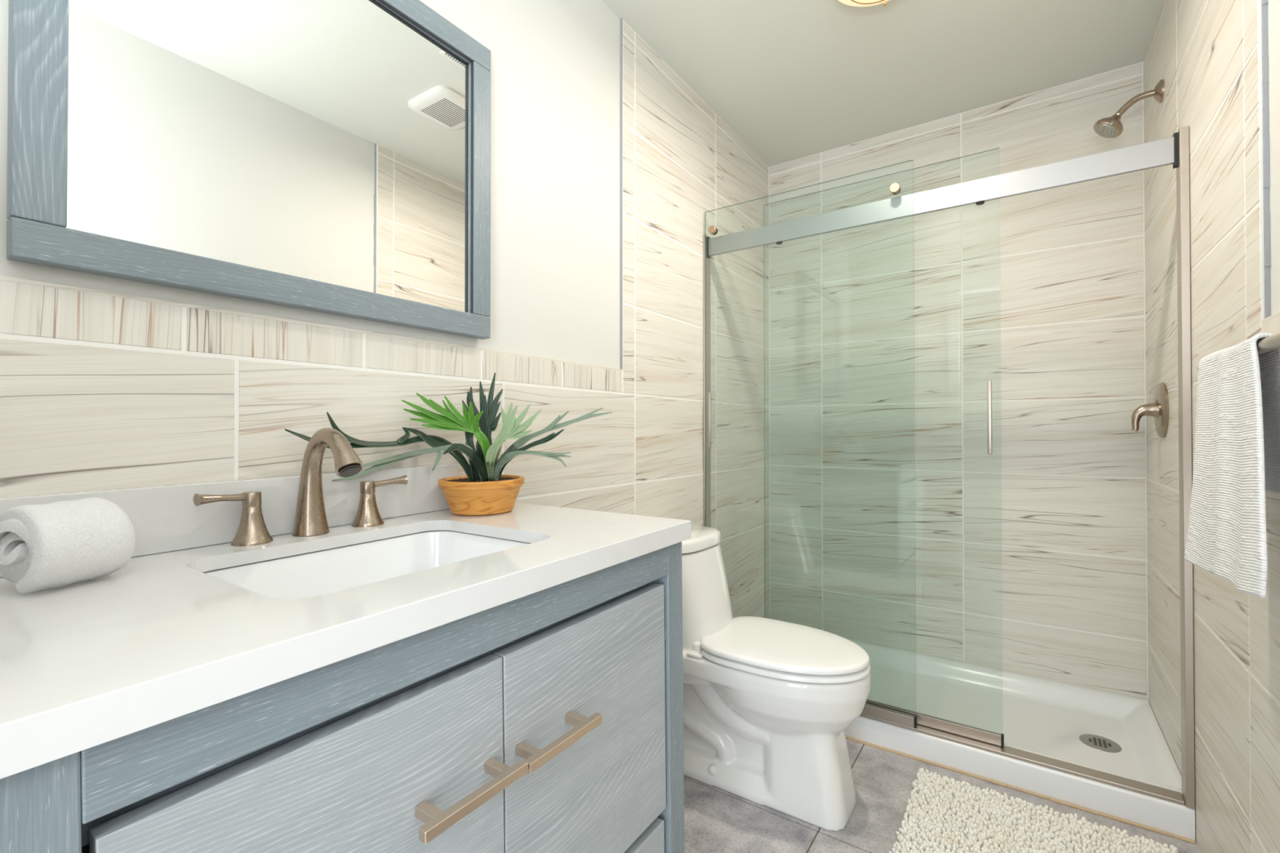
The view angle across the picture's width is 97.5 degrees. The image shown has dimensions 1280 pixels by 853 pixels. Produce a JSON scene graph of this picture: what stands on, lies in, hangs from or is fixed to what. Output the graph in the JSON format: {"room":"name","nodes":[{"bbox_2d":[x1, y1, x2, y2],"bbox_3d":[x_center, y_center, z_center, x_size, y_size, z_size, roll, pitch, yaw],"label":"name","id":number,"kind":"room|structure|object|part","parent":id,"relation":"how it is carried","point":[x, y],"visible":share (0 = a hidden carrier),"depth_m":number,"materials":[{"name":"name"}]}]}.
{"room":"bathroom","nodes":[
{"label":"bathroom","id":0,"kind":"room"},
{"bbox_2d":[0,0,769,618],"bbox_3d":[-0.213,-0.130,1.727,0.120,2.441,3.114,0,-1,35],"label":"wall","id":1,"kind":"structure","parent":0,"point":[607,167],"depth_m":1.52,"materials":[{"name":"stone"}]},
{"bbox_2d":[0,463,457,577],"bbox_3d":[-0.647,0.140,0.974,0.020,0.100,0.777,0,0,35],"label":"backsplash","id":2,"kind":"structure","parent":1,"relation":"attached to","point":[163,518],"depth_m":0.92,"materials":[{"name":"white stone"}]},
{"bbox_2d":[6,0,490,339],"bbox_3d":[-0.595,-0.565,1.048,0.030,0.700,0.778,0,-1,35],"label":"wall mirror","id":3,"kind":"object","parent":1,"relation":"attached to","point":[331,157],"visible":1,"depth_m":0.96,"materials":[{"name":"blue wood"}]},
{"bbox_3d":[-0.595,-0.241,1.045,0.030,0.052,0.778,0,-1,35],"label":"rail","id":4,"kind":"part","parent":3,"relation":"part of","materials":[{"name":"blue wood"}]},
{"bbox_3d":[-0.595,-0.890,1.051,0.030,0.052,0.778,0,-1,35],"label":"rail","id":5,"kind":"part","parent":3,"relation":"part of","materials":[{"name":"blue wood"}]},
{"bbox_2d":[702,125,1195,808],"bbox_3d":[0.872,0.107,1.910,1.450,1.800,0.058,0,-1,35],"label":"shower door frame","id":6,"kind":"object","parent":1,"relation":"attached to","point":[1175,150],"visible":0.94,"depth_m":1.60,"materials":[{"name":"silver metal"}]},
{"bbox_2d":[705,147,1004,746],"bbox_3d":[0.696,0.056,2.020,1.019,1.880,0.103,0,-1,35],"label":"door","id":7,"kind":"structure","parent":6,"relation":"in","point":[970,731],"depth_m":1.87,"materials":[{"name":"clear glass"}]},
{"bbox_3d":[0.285,-0.023,2.268,0.012,0.231,0.027,0,-1,35],"label":"handle","id":8,"kind":"part","parent":7,"relation":"part of","materials":[{"name":"silver metal"}]},
{"bbox_3d":[1.096,-0.028,1.758,0.012,0.231,0.027,0,-1,35],"label":"handle","id":9,"kind":"part","parent":7,"relation":"part of","materials":[{"name":"silver metal"}]},
{"bbox_3d":[0.865,-0.744,1.922,1.416,0.070,0.014,0,-1,35],"label":"header rail","id":10,"kind":"part","parent":6,"relation":"part of","materials":[{"name":"silver metal"}]},
{"bbox_2d":[601,0,1162,167],"bbox_3d":[0.412,-1.405,1.243,1.712,0.100,3.254,0,-1,35],"label":"ceiling","id":11,"kind":"structure","parent":0,"point":[792,79],"depth_m":2.03,"materials":[{"name":"paint"}]},
{"bbox_2d":[838,0,888,6],"bbox_3d":[0.669,-1.296,1.577,0.260,0.112,0.267,0,-1,35],"label":"ceiling light","id":12,"kind":"object","parent":11,"relation":"attached to","point":[851,2],"visible":1,"depth_m":1.66,"materials":[{"name":"gold metal"}]},
{"bbox_2d":[684,738,1200,852],"bbox_3d":[-0.136,1.130,0.446,1.652,0.100,4.914,0,-1,35],"label":"floor","id":13,"kind":"structure","parent":0,"point":[717,820],"depth_m":1.56,"materials":[{"name":"grey tile"}]},
{"bbox_2d":[0,542,684,852],"bbox_3d":[-0.364,0.648,0.864,0.558,0.850,0.898,0,0,35],"label":"vanity cabinet","id":14,"kind":"object","parent":13,"relation":"on","point":[549,720],"visible":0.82,"depth_m":0.64,"materials":[{"name":"blue wood"}]},
{"bbox_3d":[-0.431,0.651,0.396,0.050,0.850,0.052,0,0,35],"label":"leg","id":15,"kind":"part","parent":14,"relation":"part of","materials":[{"name":"blue wood"}]},
{"bbox_3d":[-0.294,0.510,0.576,0.021,0.419,0.386,0,0,35],"label":"door","id":16,"kind":"part","parent":14,"relation":"part of","materials":[{"name":"grey wood"}]},
{"bbox_2d":[0,463,691,778],"bbox_3d":[-0.389,0.155,0.876,0.557,0.135,0.910,0,0,35],"label":"countertop","id":17,"kind":"structure","parent":14,"relation":"on","point":[157,638],"depth_m":0.61,"materials":[{"name":"white stone"}]},
{"bbox_2d":[0,497,135,594],"bbox_3d":[-0.702,0.141,0.681,0.103,0.103,0.101,1,0,11],"label":"rolled towel","id":18,"kind":"object","parent":17,"relation":"on","point":[58,544],"visible":1,"depth_m":0.65,"materials":[{"name":"white fabric"}]},
{"bbox_2d":[193,427,408,546],"bbox_3d":[-0.530,0.096,0.964,0.179,0.188,0.350,0,0,35],"label":"faucet","id":19,"kind":"object","parent":17,"relation":"on","point":[310,517],"visible":1,"depth_m":0.97,"materials":[{"name":"brown metal"}]},
{"bbox_3d":[-0.651,0.116,0.891,0.026,0.028,0.090,0,-1,29],"label":"lever","id":20,"kind":"part","parent":19,"relation":"part of","materials":[{"name":"brown metal"}]},
{"bbox_3d":[-0.635,0.160,0.919,0.057,0.060,0.057,0,0,35],"label":"handle","id":21,"kind":"part","parent":19,"relation":"part of","materials":[{"name":"brown metal"}]},
{"bbox_3d":[-0.533,0.096,0.959,0.179,0.188,0.057,0,0,35],"label":"spout","id":22,"kind":"part","parent":19,"relation":"part of","materials":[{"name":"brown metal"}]},
{"bbox_3d":[-0.524,0.159,1.079,0.057,0.060,0.057,0,0,35],"label":"handle","id":23,"kind":"part","parent":19,"relation":"part of","materials":[{"name":"brown metal"}]},
{"bbox_3d":[-0.503,0.114,1.103,0.027,0.030,0.090,0,-1,42],"label":"lever","id":24,"kind":"part","parent":19,"relation":"part of","materials":[{"name":"brown metal"}]},
{"bbox_2d":[202,529,531,599],"bbox_3d":[-0.392,0.277,0.869,0.361,0.137,0.456,0,0,35],"label":"sink","id":25,"kind":"object","parent":17,"relation":"in","point":[321,572],"visible":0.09,"depth_m":1.00,"materials":[{"name":"white ceramic"}]},
{"bbox_2d":[284,373,612,515],"bbox_3d":[-0.380,0.032,1.201,0.623,0.308,0.203,0,-1,-25],"label":"potted fern","id":26,"kind":"object","parent":17,"relation":"on","point":[484,491],"visible":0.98,"depth_m":1.19,"materials":[{"name":"green plant"}]},
{"bbox_2d":[438,474,524,515],"bbox_3d":[-0.345,0.150,1.228,0.182,0.072,0.182,0,0,35],"label":"pot","id":27,"kind":"object","parent":26,"relation":"attached to","point":[470,495],"depth_m":1.17,"materials":[{"name":"orange wood"}]},
{"bbox_3d":[-0.199,0.426,0.653,0.046,0.012,0.146,0,0,35],"label":"bar pull","id":28,"kind":"part","parent":14,"relation":"part of","materials":[{"name":"gold metal"}]},
{"bbox_3d":[-0.115,0.429,0.776,0.046,0.012,0.146,0,0,35],"label":"bar pull","id":29,"kind":"part","parent":14,"relation":"part of","materials":[{"name":"gold metal"}]},
{"bbox_3d":[-0.072,0.507,0.896,0.021,0.419,0.390,0,0,35],"label":"door","id":30,"kind":"part","parent":14,"relation":"part of","materials":[{"name":"grey wood"}]},
{"bbox_3d":[-0.072,0.842,0.897,0.021,0.207,0.386,0,0,35],"label":"drawer","id":31,"kind":"part","parent":14,"relation":"part of","materials":[{"name":"grey wood"}]},
{"bbox_3d":[0.051,0.643,1.091,0.050,0.850,0.052,0,0,35],"label":"leg","id":32,"kind":"part","parent":14,"relation":"part of","materials":[{"name":"blue wood"}]},
{"bbox_2d":[681,524,871,831],"bbox_3d":[0.333,0.721,1.749,0.727,0.740,0.360,0,-1,35],"label":"toilet","id":33,"kind":"object","parent":13,"relation":"on","point":[769,704],"visible":0.76,"depth_m":1.61,"materials":[{"name":"white ceramic"}]},
{"bbox_3d":[0.129,0.377,1.893,0.232,0.039,0.334,0,-1,35],"label":"tank lid","id":34,"kind":"part","parent":33,"relation":"part of","materials":[{"name":"white ceramic"}]},
{"bbox_3d":[0.437,0.654,1.677,0.467,0.025,0.360,0,-1,35],"label":"seat lid","id":35,"kind":"part","parent":33,"relation":"part of","materials":[{"name":"white plastic"}]},
{"bbox_3d":[0.440,0.676,1.675,0.464,0.018,0.360,0,-1,35],"label":"seat","id":36,"kind":"part","parent":33,"relation":"part of","materials":[{"name":"white plastic"}]},
{"bbox_2d":[844,638,1195,841],"bbox_3d":[1.060,1.048,2.174,1.450,0.092,0.710,0,-1,35],"label":"shower pan","id":37,"kind":"object","parent":13,"relation":"on","point":[1122,735],"visible":0.54,"depth_m":1.94,"materials":[{"name":"white plastic"}]},
{"bbox_2d":[844,735,1195,844],"bbox_3d":[0.852,1.089,1.877,1.448,0.005,0.013,0,-1,35],"label":"trim","id":38,"kind":"structure","parent":37,"relation":"attached to","point":[993,781],"depth_m":1.66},
{"bbox_2d":[888,768,1178,852],"bbox_3d":[0.881,1.073,1.249,0.611,0.025,0.854,0,-1,35],"label":"bath mat","id":39,"kind":"object","parent":13,"relation":"on","point":[944,815],"visible":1,"depth_m":1.50,"materials":[{"name":"beige fabric"}]},
{"bbox_2d":[768,61,1148,701],"bbox_3d":[1.297,-0.124,2.526,1.692,2.441,0.120,0,-1,35],"label":"wall","id":40,"kind":"structure","parent":0,"point":[1060,519],"depth_m":2.38,"materials":[{"name":"tile"}]},
{"bbox_2d":[1142,0,1279,852],"bbox_3d":[1.087,-0.139,0.826,0.140,2.442,3.114,0,-1,35],"label":"wall","id":41,"kind":"structure","parent":0,"point":[1218,61],"depth_m":1.30,"materials":[{"name":"tile"}]},
{"bbox_2d":[1093,79,1164,137],"bbox_3d":[1.582,-1.026,1.822,0.171,0.144,0.089,0,-1,35],"label":"shower fixture","id":42,"kind":"object","parent":41,"relation":"attached to","point":[1112,126],"visible":1,"depth_m":1.82,"materials":[{"name":"brown metal"}]},
{"bbox_3d":[1.606,-1.046,1.816,0.102,0.058,0.020,0,-1,35],"label":"arm","id":43,"kind":"part","parent":42,"relation":"part of","materials":[{"name":"brown metal"}]},
{"bbox_2d":[1131,382,1168,437],"bbox_3d":[1.639,-0.052,1.815,0.079,0.176,0.176,0,-1,35],"label":"shower valve","id":44,"kind":"object","parent":41,"relation":"attached to","point":[1159,410],"visible":1,"depth_m":1.79,"materials":[{"name":"brown metal"}]},
{"bbox_3d":[1.637,-0.029,1.817,0.072,0.093,0.048,0,-1,35],"label":"lever","id":45,"kind":"part","parent":44,"relation":"part of","materials":[{"name":"brown metal"}]},
{"bbox_3d":[1.665,-0.052,1.797,0.015,0.176,0.176,0,-1,35],"label":"valve plate","id":46,"kind":"part","parent":44,"relation":"part of","materials":[{"name":"brown metal"}]},
{"bbox_2d":[1196,333,1279,370],"bbox_3d":[0.971,-0.118,0.849,0.077,0.048,0.606,0,-1,35],"label":"towel bar","id":47,"kind":"object","parent":41,"relation":"attached to","point":[1270,344],"visible":0.12,"depth_m":0.79,"materials":[{"name":"silver metal"}]},
{"bbox_2d":[1184,333,1279,597],"bbox_3d":[0.965,0.060,0.899,0.082,0.394,0.433,0,-1,35],"label":"hand towel","id":48,"kind":"object","parent":47,"relation":"hanging from","point":[1237,458],"visible":0.99,"depth_m":0.87,"materials":[{"name":"white fabric"}]}
]}

